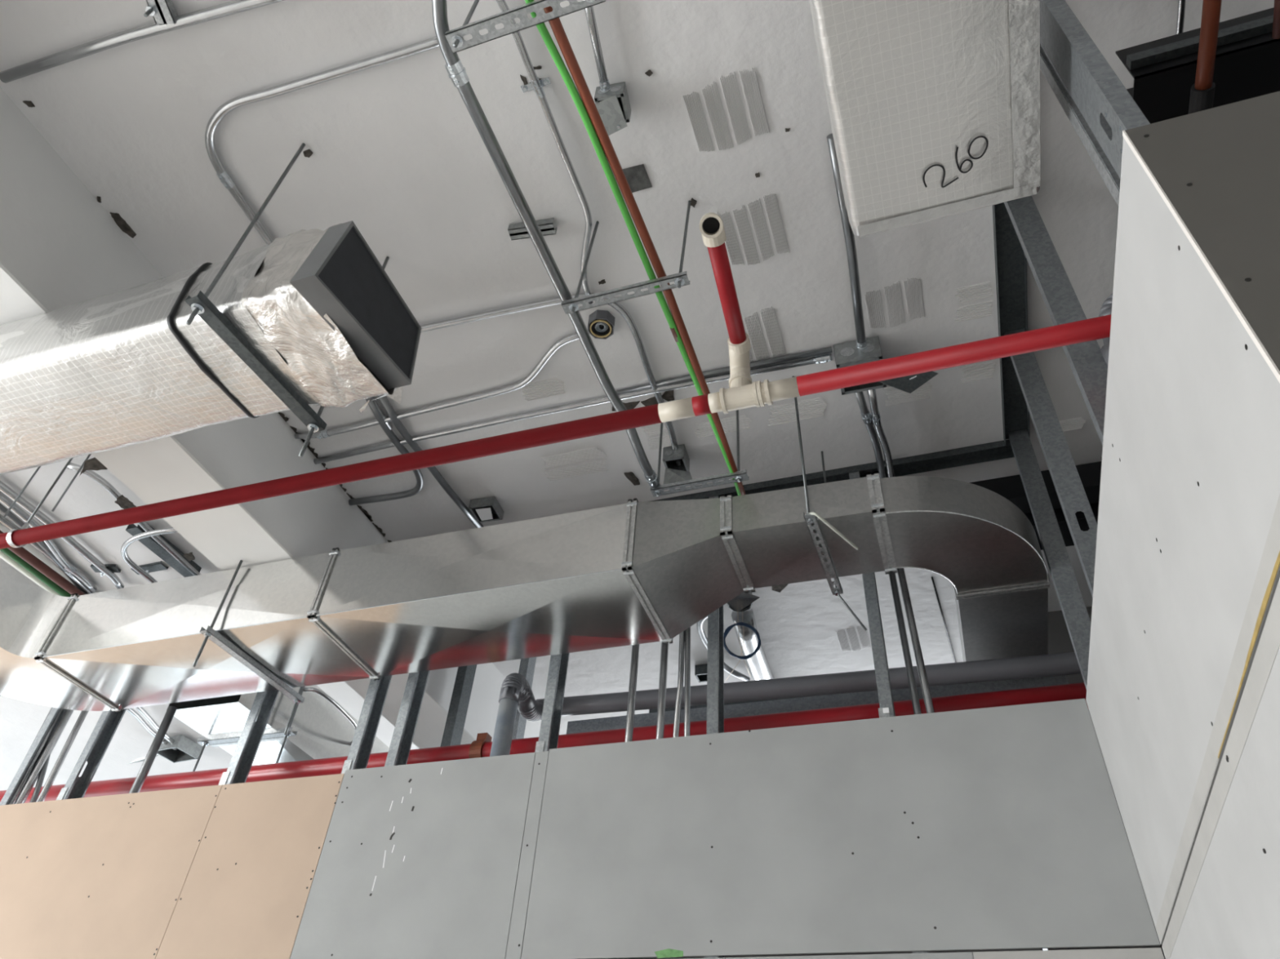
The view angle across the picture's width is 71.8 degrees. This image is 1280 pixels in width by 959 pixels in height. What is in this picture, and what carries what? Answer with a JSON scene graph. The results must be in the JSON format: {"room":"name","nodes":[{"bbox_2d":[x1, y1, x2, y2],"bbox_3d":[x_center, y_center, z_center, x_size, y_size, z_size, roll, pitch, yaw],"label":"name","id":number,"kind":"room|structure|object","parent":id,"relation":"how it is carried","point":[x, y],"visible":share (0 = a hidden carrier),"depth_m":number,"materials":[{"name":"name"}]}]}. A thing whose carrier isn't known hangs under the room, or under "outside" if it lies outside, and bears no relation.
{"room":"building under construction","nodes":[
{"label":"building under construction","id":0,"kind":"room"},
{"bbox_2d":[0,439,1164,958],"bbox_3d":[-2.903,2.542,4.457,10.196,5.050,0.125,-10,-44,16],"label":"wall","id":1,"kind":"structure","parent":0,"point":[993,828],"depth_m":3.98,"materials":[{"name":"grey"}]},
{"bbox_2d":[0,550,60,595],"bbox_3d":[-4.227,0.702,6.208,0.058,0.050,1.471,-9,-44,14],"label":"pipe","id":2,"kind":"object","parent":1,"relation":"attached to","point":[2,555],"visible":0.37,"depth_m":6.12,"materials":[{"name":"white"}]},
{"bbox_2d":[0,547,71,596],"bbox_3d":[-4.135,0.722,6.192,0.054,0.050,1.408,-9,-44,15],"label":"pipe","id":3,"kind":"object","parent":1,"relation":"attached to","point":[29,568],"visible":0.35,"depth_m":6.09,"materials":[{"name":"green metal"}]},
{"bbox_2d":[8,708,63,804],"bbox_3d":[-3.875,2.081,5.342,0.055,1.526,0.039,-10,-44,16],"label":"conduit","id":4,"kind":"object","parent":1,"relation":"attached to","point":[28,771],"visible":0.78,"depth_m":5.60,"materials":[{"name":"metal"}]},
{"bbox_2d":[26,707,52,755],"bbox_3d":[-3.929,2.087,5.361,0.060,1.529,0.040,-10,-44,16],"label":"conduit","id":5,"kind":"object","parent":1,"relation":"attached to","point":[51,708],"visible":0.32,"depth_m":5.79,"materials":[{"name":"metal"}]},
{"bbox_2d":[29,729,54,802],"bbox_3d":[-3.822,2.073,5.383,0.234,1.577,0.034,-10,-44,16],"label":"conduit","id":6,"kind":"object","parent":1,"relation":"attached to","point":[42,774],"visible":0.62,"depth_m":5.52,"materials":[{"name":"silver metal"}]},
{"bbox_2d":[0,530,85,595],"bbox_3d":[-4.054,0.696,6.157,0.071,0.061,1.374,-10,-44,16],"label":"pipe","id":7,"kind":"object","parent":1,"relation":"attached to","point":[21,552],"visible":0.48,"depth_m":6.06,"materials":[{"name":"metal"}]},
{"bbox_2d":[14,709,73,804],"bbox_3d":[-3.801,2.074,5.315,0.044,1.521,0.039,-10,-44,16],"label":"conduit","id":8,"kind":"object","parent":1,"relation":"attached to","point":[64,720],"visible":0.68,"depth_m":5.59,"materials":[{"name":"metal"}]},
{"bbox_2d":[35,711,88,802],"bbox_3d":[-3.652,2.057,5.263,0.058,1.518,0.039,-10,-44,16],"label":"conduit","id":9,"kind":"object","parent":1,"relation":"attached to","point":[46,788],"visible":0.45,"depth_m":5.54,"materials":[{"name":"metal"}]},
{"bbox_2d":[128,706,177,793],"bbox_3d":[-2.961,1.958,5.039,0.056,1.437,0.051,-10,-44,16],"label":"conduit","id":10,"kind":"object","parent":1,"relation":"attached to","point":[151,755],"visible":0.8,"depth_m":5.31,"materials":[{"name":"silver metal"}]},
{"bbox_2d":[624,644,639,742],"bbox_3d":[-0.063,1.383,4.250,0.040,1.520,0.039,-10,-44,16],"label":"conduit","id":11,"kind":"object","parent":1,"relation":"attached to","point":[635,648],"visible":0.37,"depth_m":4.49,"materials":[{"name":"metal"}]},
{"bbox_2d":[656,641,668,738],"bbox_3d":[0.090,1.364,4.198,0.042,1.495,0.039,-10,-44,16],"label":"conduit","id":12,"kind":"object","parent":1,"relation":"attached to","point":[664,647],"visible":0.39,"depth_m":4.44,"materials":[{"name":"metal"}]},
{"bbox_2d":[672,631,684,737],"bbox_3d":[0.179,1.270,4.245,0.046,1.715,0.031,-10,-44,16],"label":"conduit","id":13,"kind":"object","parent":1,"relation":"attached to","point":[682,636],"visible":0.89,"depth_m":4.44,"materials":[{"name":"metal"}]},
{"bbox_2d":[684,626,690,736],"bbox_3d":[0.218,1.248,4.249,0.048,1.770,0.031,-10,-44,16],"label":"conduit","id":14,"kind":"object","parent":1,"relation":"attached to","point":[687,632],"visible":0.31,"depth_m":4.43,"materials":[{"name":"metal"}]},
{"bbox_2d":[888,570,921,714],"bbox_3d":[1.238,1.044,3.972,0.049,1.810,0.032,-10,-44,16],"label":"conduit","id":15,"kind":"object","parent":1,"relation":"attached to","point":[906,652],"visible":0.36,"depth_m":4.19,"materials":[{"name":"silver metal"}]},
{"bbox_2d":[896,568,934,713],"bbox_3d":[1.285,1.039,3.956,0.064,1.805,0.036,-10,-44,16],"label":"conduit","id":16,"kind":"object","parent":1,"relation":"attached to","point":[924,683],"visible":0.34,"depth_m":4.18,"materials":[{"name":"metal"}]},
{"bbox_2d":[0,0,1274,791],"bbox_3d":[-3.320,-0.765,4.704,15.400,0.150,15.400,-10,-44,16],"label":"ceiling","id":17,"kind":"structure","parent":0,"point":[730,115],"depth_m":3.96,"materials":[{"name":"white paint"}]},
{"bbox_2d":[2,466,40,518],"bbox_3d":[-3.560,0.029,5.135,0.011,0.500,0.011,-28,-51,31],"label":"rod","id":18,"kind":"object","parent":17,"relation":"hanging from","point":[38,468],"visible":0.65,"depth_m":5.09,"materials":[{"name":"silver metal"}]},
{"bbox_2d":[6,457,73,547],"bbox_3d":[-2.708,-0.171,4.282,0.026,1.242,0.084,-10,-44,16],"label":"hanger","id":19,"kind":"object","parent":17,"relation":"hanging from","point":[9,540],"visible":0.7,"depth_m":3.98,"materials":[{"name":"metal"}]},
{"bbox_2d":[0,212,1111,549],"bbox_3d":[-2.721,0.009,3.742,11.797,0.256,0.683,-10,-44,16],"label":"pipe","id":20,"kind":"object","parent":19,"relation":"hanging from","point":[742,393],"visible":1,"depth_m":3.05,"materials":[{"name":"red metal"}]},
{"bbox_2d":[1188,0,1222,114],"bbox_3d":[1.492,-1.160,2.318,0.062,0.057,0.430,-10,-44,16],"label":"pipe","id":21,"kind":"object","parent":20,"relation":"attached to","point":[1202,92],"visible":0.93,"depth_m":2.35,"materials":[{"name":"brown metal"}]},
{"bbox_2d":[1271,0,1279,39],"bbox_3d":[1.629,-1.212,2.248,0.027,0.028,0.175,-14,-45,20],"label":"pipe","id":22,"kind":"object","parent":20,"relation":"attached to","point":[1276,22],"visible":1,"depth_m":2.27,"materials":[{"name":"brown metal"}]},
{"bbox_2d":[0,502,86,594],"bbox_3d":[-4.048,0.419,5.923,0.110,0.042,1.200,-4,-43,9],"label":"conduit","id":23,"kind":"object","parent":17,"relation":"attached to","point":[11,517],"visible":0.51,"depth_m":5.89,"materials":[{"name":"silver metal"}]},
{"bbox_2d":[0,514,95,594],"bbox_3d":[-4.069,0.474,5.987,0.090,0.043,1.168,-8,-43,13],"label":"conduit","id":24,"kind":"object","parent":17,"relation":"attached to","point":[4,522],"visible":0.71,"depth_m":5.99,"materials":[{"name":"metal"}]},
{"bbox_2d":[0,491,97,592],"bbox_3d":[-3.983,0.372,5.861,0.126,0.070,1.248,-4,-43,9],"label":"conduit","id":25,"kind":"object","parent":17,"relation":"attached to","point":[68,566],"visible":0.86,"depth_m":5.97,"materials":[{"name":"metal"}]},
{"bbox_2d":[51,453,91,511],"bbox_3d":[-3.294,0.011,5.128,0.011,0.450,0.011,-28,-51,31],"label":"rod","id":26,"kind":"object","parent":17,"relation":"hanging from","point":[88,455],"visible":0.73,"depth_m":5.11,"materials":[{"name":"silver metal"}]},
{"bbox_2d":[90,564,121,576],"bbox_3d":[-3.725,0.640,6.142,0.185,0.075,0.070,-1,-42,6],"label":"clamp","id":27,"kind":"object","parent":17,"relation":"attached to","point":[113,567],"visible":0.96,"depth_m":6.14,"materials":[{"name":"metal"}]},
{"bbox_2d":[0,480,124,589],"bbox_3d":[-3.850,0.326,5.803,0.091,0.048,1.340,-9,-44,14],"label":"conduit","id":28,"kind":"object","parent":27,"relation":"attached to","point":[6,490],"visible":0.8,"depth_m":5.88,"materials":[{"name":"metal"}]},
{"bbox_2d":[0,0,284,83],"bbox_3d":[-1.830,-1.716,3.368,1.511,0.042,0.056,-8,-43,13],"label":"conduit","id":29,"kind":"object","parent":17,"relation":"attached to","point":[235,6],"visible":1,"depth_m":3.38,"materials":[{"name":"metal"}]},
{"bbox_2d":[131,561,168,574],"bbox_3d":[-3.399,0.633,6.106,0.261,0.075,0.073,-10,-44,16],"label":"clamp","id":30,"kind":"object","parent":17,"relation":"attached to","point":[154,566],"visible":0.64,"depth_m":6.10,"materials":[{"name":"metal"}]},
{"bbox_2d":[120,527,177,582],"bbox_3d":[-3.141,0.450,5.637,0.292,0.036,0.783,26,-46,-22],"label":"conduit","id":31,"kind":"object","parent":30,"relation":"attached to","point":[126,544],"visible":0.95,"depth_m":5.59,"materials":[{"name":"metal"}]},
{"bbox_2d":[143,0,177,24],"bbox_3d":[-1.794,-1.751,3.278,0.085,0.095,0.122,1,-42,4],"label":"bracket","id":32,"kind":"object","parent":17,"relation":"attached to","point":[163,11],"visible":1,"depth_m":3.29,"materials":[{"name":"metal"}]},
{"bbox_2d":[125,522,201,577],"bbox_3d":[-3.158,0.466,5.873,0.100,0.070,0.552,-12,-45,18],"label":"support strut","id":33,"kind":"object","parent":17,"relation":"attached to","point":[132,529],"visible":0.67,"depth_m":5.86,"materials":[{"name":"grey metal"}]},
{"bbox_2d":[66,462,201,575],"bbox_3d":[-3.131,0.366,5.737,0.129,0.041,1.438,-10,-44,16],"label":"conduit","id":34,"kind":"object","parent":33,"relation":"attached to","point":[105,484],"visible":0.61,"depth_m":5.64,"materials":[{"name":"metal"}]},
{"bbox_2d":[128,734,202,764],"bbox_3d":[-4.414,2.546,8.192,0.626,0.180,0.260,-14,-45,20],"label":"junction box","id":35,"kind":"object","parent":17,"relation":"attached to","point":[190,750],"visible":0.74,"depth_m":8.15,"materials":[{"name":"metal"}]},
{"bbox_2d":[126,708,176,750],"bbox_3d":[-4.366,2.187,7.834,0.089,0.043,0.874,-4,-43,9],"label":"conduit","id":36,"kind":"object","parent":35,"relation":"attached to","point":[131,711],"visible":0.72,"depth_m":7.78,"materials":[{"name":"metal"}]},
{"bbox_2d":[134,706,181,751],"bbox_3d":[-4.279,2.160,7.796,0.074,0.042,0.967,-1,-42,6],"label":"conduit","id":37,"kind":"object","parent":35,"relation":"attached to","point":[140,709],"visible":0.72,"depth_m":7.74,"materials":[{"name":"metal"}]},
{"bbox_2d":[192,686,304,771],"bbox_3d":[-2.576,1.439,6.065,0.750,1.225,0.060,-10,-44,16],"label":"hanger","id":38,"kind":"object","parent":17,"relation":"hanging from","point":[277,733],"visible":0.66,"depth_m":5.82,"materials":[{"name":"metal"}]},
{"bbox_2d":[166,684,389,765],"bbox_3d":[-2.223,2.337,6.856,0.600,0.477,3.300,-10,-44,16],"label":"duct","id":39,"kind":"object","parent":38,"relation":"on","point":[323,731],"visible":0.33,"depth_m":5.99,"materials":[{"name":"metal"}]},
{"bbox_2d":[302,687,357,746],"bbox_3d":[-2.111,1.711,6.208,0.248,0.028,0.965,3,-42,2],"label":"conduit","id":40,"kind":"object","parent":39,"relation":"attached to","point":[321,693],"visible":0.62,"depth_m":5.97,"materials":[{"name":"metal"}]},
{"bbox_2d":[0,86,541,748],"bbox_3d":[-2.920,-0.556,4.323,1.331,0.662,15.400,-10,-44,16],"label":"ceiling beam","id":41,"kind":"structure","parent":17,"relation":"attached to","point":[60,247],"depth_m":4.40,"materials":[{"name":"paint"}]},
{"bbox_2d":[192,560,304,734],"bbox_3d":[-2.089,0.932,4.895,0.047,0.680,0.791,-13,-45,18],"label":"hanger","id":42,"kind":"object","parent":41,"relation":"hanging from","point":[210,633],"visible":0.95,"depth_m":4.77,"materials":[{"name":"metal"}]},
{"bbox_2d":[184,142,389,457],"bbox_3d":[-1.332,-0.752,3.487,0.055,1.280,0.667,-14,-45,19],"label":"hanger","id":43,"kind":"object","parent":17,"relation":"hanging from","point":[200,304],"visible":0.98,"depth_m":3.17,"materials":[{"name":"metal"}]},
{"bbox_2d":[0,220,421,475],"bbox_3d":[-4.585,0.048,4.219,7.794,0.513,0.649,-10,-44,16],"label":"duct","id":44,"kind":"object","parent":43,"relation":"on","point":[124,368],"visible":0.97,"depth_m":3.22,"materials":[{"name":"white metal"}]},
{"bbox_2d":[204,36,439,429],"bbox_3d":[-1.486,-1.087,4.038,0.927,0.054,2.230,14,-43,-11],"label":"conduit","id":45,"kind":"object","parent":17,"relation":"attached to","point":[223,110],"visible":0.77,"depth_m":3.53,"materials":[{"name":"metal"}]},
{"bbox_2d":[348,397,423,505],"bbox_3d":[-1.436,-0.102,5.112,0.410,0.042,0.979,15,-43,-12],"label":"conduit","id":46,"kind":"object","parent":17,"relation":"attached to","point":[390,433],"visible":0.84,"depth_m":5.21,"materials":[{"name":"silver metal"}]},
{"bbox_2d":[377,394,483,528],"bbox_3d":[-1.203,-0.074,5.122,0.071,0.042,1.174,-11,-44,17],"label":"conduit","id":47,"kind":"object","parent":17,"relation":"attached to","point":[384,401],"visible":0.93,"depth_m":5.12,"materials":[{"name":"silver metal"}]},
{"bbox_2d":[294,328,587,439],"bbox_3d":[-1.070,-0.430,4.727,1.893,0.053,0.205,-16,-46,21],"label":"conduit","id":48,"kind":"object","parent":17,"relation":"attached to","point":[557,344],"visible":0.97,"depth_m":4.72,"materials":[{"name":"metal"}]},
{"bbox_2d":[468,496,503,523],"bbox_3d":[-0.935,0.186,5.382,0.160,0.065,0.150,-8,-44,14],"label":"junction box","id":49,"kind":"object","parent":17,"relation":"attached to","point":[488,508],"visible":1,"depth_m":5.36,"materials":[{"name":"metal"}]},
{"bbox_2d":[444,0,605,53],"bbox_3d":[-0.343,-1.630,2.915,0.520,0.625,0.060,-10,-44,16],"label":"hanger","id":50,"kind":"object","parent":17,"relation":"hanging from","point":[455,37],"visible":1,"depth_m":2.74,"materials":[{"name":"metal"}]},
{"bbox_2d":[507,217,557,240],"bbox_3d":[-0.477,-1.112,3.926,0.207,0.045,0.055,-5,-43,11],"label":"bracket","id":51,"kind":"object","parent":17,"relation":"attached to","point":[517,231],"visible":0.71,"depth_m":3.91,"materials":[{"name":"metal"}]},
{"bbox_2d":[496,0,593,304],"bbox_3d":[-0.335,-1.323,3.666,0.137,0.043,1.449,-6,-43,11],"label":"conduit","id":52,"kind":"object","parent":17,"relation":"attached to","point":[538,89],"visible":0.77,"depth_m":3.59,"materials":[{"name":"metal"}]},
{"bbox_2d":[520,76,551,93],"bbox_3d":[-0.409,-1.544,3.462,0.120,0.017,0.026,-10,-44,16],"label":"strap","id":53,"kind":"object","parent":52,"relation":"attached to","point":[544,82],"visible":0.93,"depth_m":3.46,"materials":[{"name":"metal"}]},
{"bbox_2d":[420,293,681,466],"bbox_3d":[-0.548,-0.647,4.444,2.022,0.034,0.929,17,-43,-13],"label":"conduit","id":54,"kind":"object","parent":17,"relation":"attached to","point":[557,300],"visible":0.66,"depth_m":4.31,"materials":[{"name":"metal"}]},
{"bbox_2d":[313,353,832,464],"bbox_3d":[-0.479,-0.360,4.752,3.000,0.054,0.062,-10,-44,16],"label":"conduit","id":55,"kind":"object","parent":17,"relation":"attached to","point":[823,358],"visible":0.96,"depth_m":4.72,"materials":[{"name":"metal"}]},
{"bbox_2d":[587,310,614,339],"bbox_3d":[-0.188,-0.750,4.289,0.126,0.067,0.126,-28,-51,31],"label":"box","id":56,"kind":"object","parent":17,"relation":"attached to","point":[600,323],"visible":1,"depth_m":4.27,"materials":[{"name":"grey metal"}]},
{"bbox_2d":[594,81,631,135],"bbox_3d":[-0.104,-1.446,3.449,0.128,0.145,0.145,-10,-44,16],"label":"junction box","id":57,"kind":"object","parent":17,"relation":"attached to","point":[613,105],"visible":0.94,"depth_m":3.42,"materials":[{"name":"metal"}]},
{"bbox_2d":[582,0,610,91],"bbox_3d":[-0.166,-1.637,3.295,0.043,0.047,0.443,-4,-43,10],"label":"conduit","id":58,"kind":"object","parent":57,"relation":"attached to","point":[604,84],"visible":0.8,"depth_m":3.31,"materials":[{"name":"metal"}]},
{"bbox_2d":[560,200,690,314],"bbox_3d":[-0.044,-0.932,3.661,0.520,0.626,0.048,-10,-44,16],"label":"hanger","id":59,"kind":"object","parent":17,"relation":"hanging from","point":[680,279],"visible":1,"depth_m":3.49,"materials":[{"name":"metal"}]},
{"bbox_2d":[622,164,652,192],"bbox_3d":[-0.014,-1.276,3.742,0.102,0.012,0.112,-10,-44,16],"label":"ceiling plate","id":60,"kind":"object","parent":17,"relation":"attached to","point":[637,177],"visible":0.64,"depth_m":3.73,"materials":[{"name":"metal"}]},
{"bbox_2d":[662,444,692,484],"bbox_3d":[0.203,-0.074,4.914,0.170,0.190,0.149,-10,-44,16],"label":"junction box","id":61,"kind":"object","parent":17,"relation":"attached to","point":[673,473],"visible":0.95,"depth_m":4.89,"materials":[{"name":"metal"}]},
{"bbox_2d":[650,409,749,497],"bbox_3d":[0.306,-0.169,4.515,0.488,0.570,0.052,-10,-44,16],"label":"hanger","id":62,"kind":"object","parent":17,"relation":"hanging from","point":[739,476],"visible":0.97,"depth_m":4.35,"materials":[{"name":"metal"}]},
{"bbox_2d":[431,0,660,488],"bbox_3d":[-0.273,-0.771,3.545,0.165,0.069,2.514,-10,-44,16],"label":"conduit","id":63,"kind":"object","parent":62,"relation":"attached to","point":[456,72],"visible":0.88,"depth_m":3.28,"materials":[{"name":"metal"}]},
{"bbox_2d":[524,0,741,495],"bbox_3d":[0.072,-0.737,3.557,0.048,0.028,2.639,-11,-44,17],"label":"pipe","id":64,"kind":"object","parent":62,"relation":"on","point":[542,28],"visible":0.84,"depth_m":3.23,"materials":[{"name":"green metal"}]},
{"bbox_2d":[669,327,678,342],"bbox_3d":[0.149,-0.611,3.689,0.027,0.028,0.075,-11,-44,17],"label":"label","id":65,"kind":"object","parent":64,"relation":"on","point":[674,331],"depth_m":3.68,"materials":[{"name":"white paper"}]},
{"bbox_2d":[543,6,745,495],"bbox_3d":[0.118,-0.713,3.586,0.062,0.036,2.707,-11,-44,16],"label":"pipe","id":66,"kind":"object","parent":62,"relation":"on","point":[556,25],"visible":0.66,"depth_m":3.24,"materials":[{"name":"brown metal"}]},
{"bbox_2d":[694,663,706,682],"bbox_3d":[0.507,1.457,6.662,0.160,0.081,0.120,-10,-44,16],"label":"junction box","id":67,"kind":"object","parent":17,"relation":"attached to","point":[700,670],"visible":0.5,"depth_m":6.64,"materials":[{"name":"black metal"}]},
{"bbox_2d":[696,615,750,681],"bbox_3d":[0.557,1.123,6.274,0.250,0.045,1.266,-10,-44,16],"label":"conduit","id":68,"kind":"object","parent":17,"relation":"attached to","point":[701,633],"visible":0.45,"depth_m":6.33,"materials":[{"name":"silver metal"}]},
{"bbox_2d":[615,346,832,395],"bbox_3d":[0.385,-0.543,4.483,1.168,0.030,0.039,-10,-44,16],"label":"conduit","id":69,"kind":"object","parent":17,"relation":"attached to","point":[824,350],"visible":0.76,"depth_m":4.46,"materials":[{"name":"silver metal"}]},
{"bbox_2d":[724,610,760,680],"bbox_3d":[0.694,1.287,6.014,0.242,0.378,0.992,-1,-42,6],"label":"cable coil","id":70,"kind":"object","parent":17,"relation":"hanging from","point":[742,624],"visible":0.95,"depth_m":5.65,"materials":[{"name":"black plastic"}]},
{"bbox_2d":[727,590,759,612],"bbox_3d":[0.648,0.796,5.866,0.227,0.150,0.248,12,-43,-8],"label":"box","id":71,"kind":"object","parent":17,"relation":"attached to","point":[744,602],"visible":0.73,"depth_m":5.80,"materials":[{"name":"metal"}]},
{"bbox_2d":[731,608,774,680],"bbox_3d":[0.933,1.452,6.604,0.202,0.154,1.639,-10,-44,16],"label":"conduit","id":72,"kind":"object","parent":17,"relation":"attached to","point":[758,666],"visible":0.5,"depth_m":6.22,"materials":[{"name":"metal"}]},
{"bbox_2d":[791,376,866,631],"bbox_3d":[0.938,0.082,4.322,0.204,1.124,0.708,-10,-44,16],"label":"hanger","id":73,"kind":"object","parent":17,"relation":"hanging from","point":[811,517],"visible":0.98,"depth_m":4.07,"materials":[{"name":"metal"}]},
{"bbox_2d":[0,471,1049,712],"bbox_3d":[-1.030,0.688,4.703,6.781,0.447,1.951,2,-42,3],"label":"duct","id":74,"kind":"object","parent":73,"relation":"on","point":[635,572],"visible":1,"depth_m":4.38,"materials":[{"name":"metal"}]},
{"bbox_2d":[833,336,886,395],"bbox_3d":[1.071,-0.554,4.303,0.219,0.151,0.206,-10,-44,16],"label":"junction box","id":75,"kind":"object","parent":17,"relation":"attached to","point":[846,353],"visible":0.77,"depth_m":4.24,"materials":[{"name":"metal"}]},
{"bbox_2d":[826,133,867,351],"bbox_3d":[0.917,-0.983,3.861,0.057,0.060,1.119,-9,-44,14],"label":"conduit","id":76,"kind":"object","parent":75,"relation":"attached to","point":[861,341],"visible":0.94,"depth_m":3.85,"materials":[{"name":"metal"}]},
{"bbox_2d":[877,371,937,393],"bbox_3d":[1.272,-0.520,4.253,0.267,0.136,0.138,12,-42,-8],"label":"cover plate","id":77,"kind":"object","parent":75,"relation":"attached to","point":[908,384],"visible":0.47,"depth_m":4.24,"materials":[{"name":"metal"}]},
{"bbox_2d":[440,461,1165,958],"bbox_3d":[0.623,2.801,4.426,9.000,5.050,2.050,-10,-44,16],"label":"wall","id":78,"kind":"structure","parent":0,"point":[1011,487],"depth_m":4.97,"materials":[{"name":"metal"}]},
{"bbox_2d":[854,391,885,478],"bbox_3d":[1.262,-0.145,4.743,0.068,0.056,1.028,-11,-44,17],"label":"conduit","id":79,"kind":"object","parent":78,"relation":"attached to","point":[864,411],"visible":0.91,"depth_m":4.62,"materials":[{"name":"metal"}]},
{"bbox_2d":[867,389,894,477],"bbox_3d":[1.311,-0.146,4.737,0.061,0.056,1.033,-11,-44,17],"label":"conduit","id":80,"kind":"object","parent":78,"relation":"attached to","point":[875,414],"visible":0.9,"depth_m":4.61,"materials":[{"name":"metal"}]},
{"bbox_2d":[992,0,1279,958],"bbox_3d":[1.445,0.801,2.139,0.122,5.050,2.587,-10,-44,16],"label":"wall","id":81,"kind":"structure","parent":0,"point":[1178,656],"depth_m":2.15,"materials":[{"name":"grey paint"}]},
{"bbox_2d":[1098,293,1112,364],"bbox_3d":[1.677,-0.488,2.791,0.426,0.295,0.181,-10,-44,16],"label":"escutcheon","id":82,"kind":"object","parent":81,"relation":"attached to","point":[1106,308],"visible":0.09,"depth_m":2.82,"materials":[{"name":"silver metal"}]},
{"bbox_2d":[1115,7,1279,124],"bbox_3d":[2.569,-1.339,2.336,2.360,0.180,0.290,-10,-44,16],"label":"header","id":83,"kind":"object","parent":81,"relation":"attached to","point":[1247,60],"visible":0.6,"depth_m":2.51,"materials":[{"name":"black metal"}]},
{"bbox_2d":[1175,0,1186,34],"bbox_3d":[1.618,-1.393,2.647,0.023,0.019,0.358,-12,-44,17],"label":"conduit","id":84,"kind":"object","parent":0,"point":[1181,3],"visible":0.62,"depth_m":2.65,"materials":[{"name":"metal"}]},
{"bbox_2d":[1124,91,1279,370],"bbox_3d":[2.114,0.367,0.443,2.437,3.503,0.104,-10,-44,16],"label":"wall","id":85,"kind":"structure","parent":0,"point":[1218,167],"depth_m":1.70,"materials":[{"name":"grey paint"}]},
{"bbox_3d":[3.860,-0.168,0.849,0.100,5.050,15.400,-10,-44,16],"label":"wall","id":86,"kind":"structure","parent":0,"visible":0},
{"bbox_2d":[0,682,1088,803],"bbox_3d":[-1.427,1.597,5.030,13.000,0.185,0.148,-10,-44,16],"label":"pipe","id":87,"kind":"object","parent":86,"relation":"attached to","point":[482,747],"visible":0.54,"depth_m":4.64,"materials":[{"name":"red metal"}]},
{"bbox_3d":[-3.631,3.060,1.248,15.400,0.100,15.400,-10,-44,16],"label":"floor","id":88,"kind":"structure","parent":0,"visible":0},
{"bbox_2d":[489,672,544,756],"bbox_3d":[-0.765,2.661,3.784,0.157,4.031,0.569,-10,-44,16],"label":"vent pipe","id":89,"kind":"object","parent":88,"relation":"on","point":[516,692],"visible":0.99,"depth_m":4.77,"materials":[{"name":"grey metal"}]},
{"bbox_2d":[535,652,1081,716],"bbox_3d":[1.045,1.106,4.777,3.512,0.200,0.110,-10,-44,16],"label":"pipe","id":90,"kind":"object","parent":89,"relation":"attached to","point":[1060,664],"visible":0.58,"depth_m":4.73,"materials":[{"name":"metal"}]},
{"bbox_3d":[0.540,-1.948,2.092,0.660,1.150,0.043,-10,-44,16],"label":"hanger","id":91,"kind":"object","parent":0,"visible":0},
{"bbox_2d":[808,0,1040,237],"bbox_3d":[0.502,-1.749,1.834,0.551,0.391,2.578,-10,-44,16],"label":"duct","id":92,"kind":"object","parent":91,"relation":"hanging from","point":[934,105],"visible":1,"depth_m":2.36,"materials":[{"name":"fabric"}]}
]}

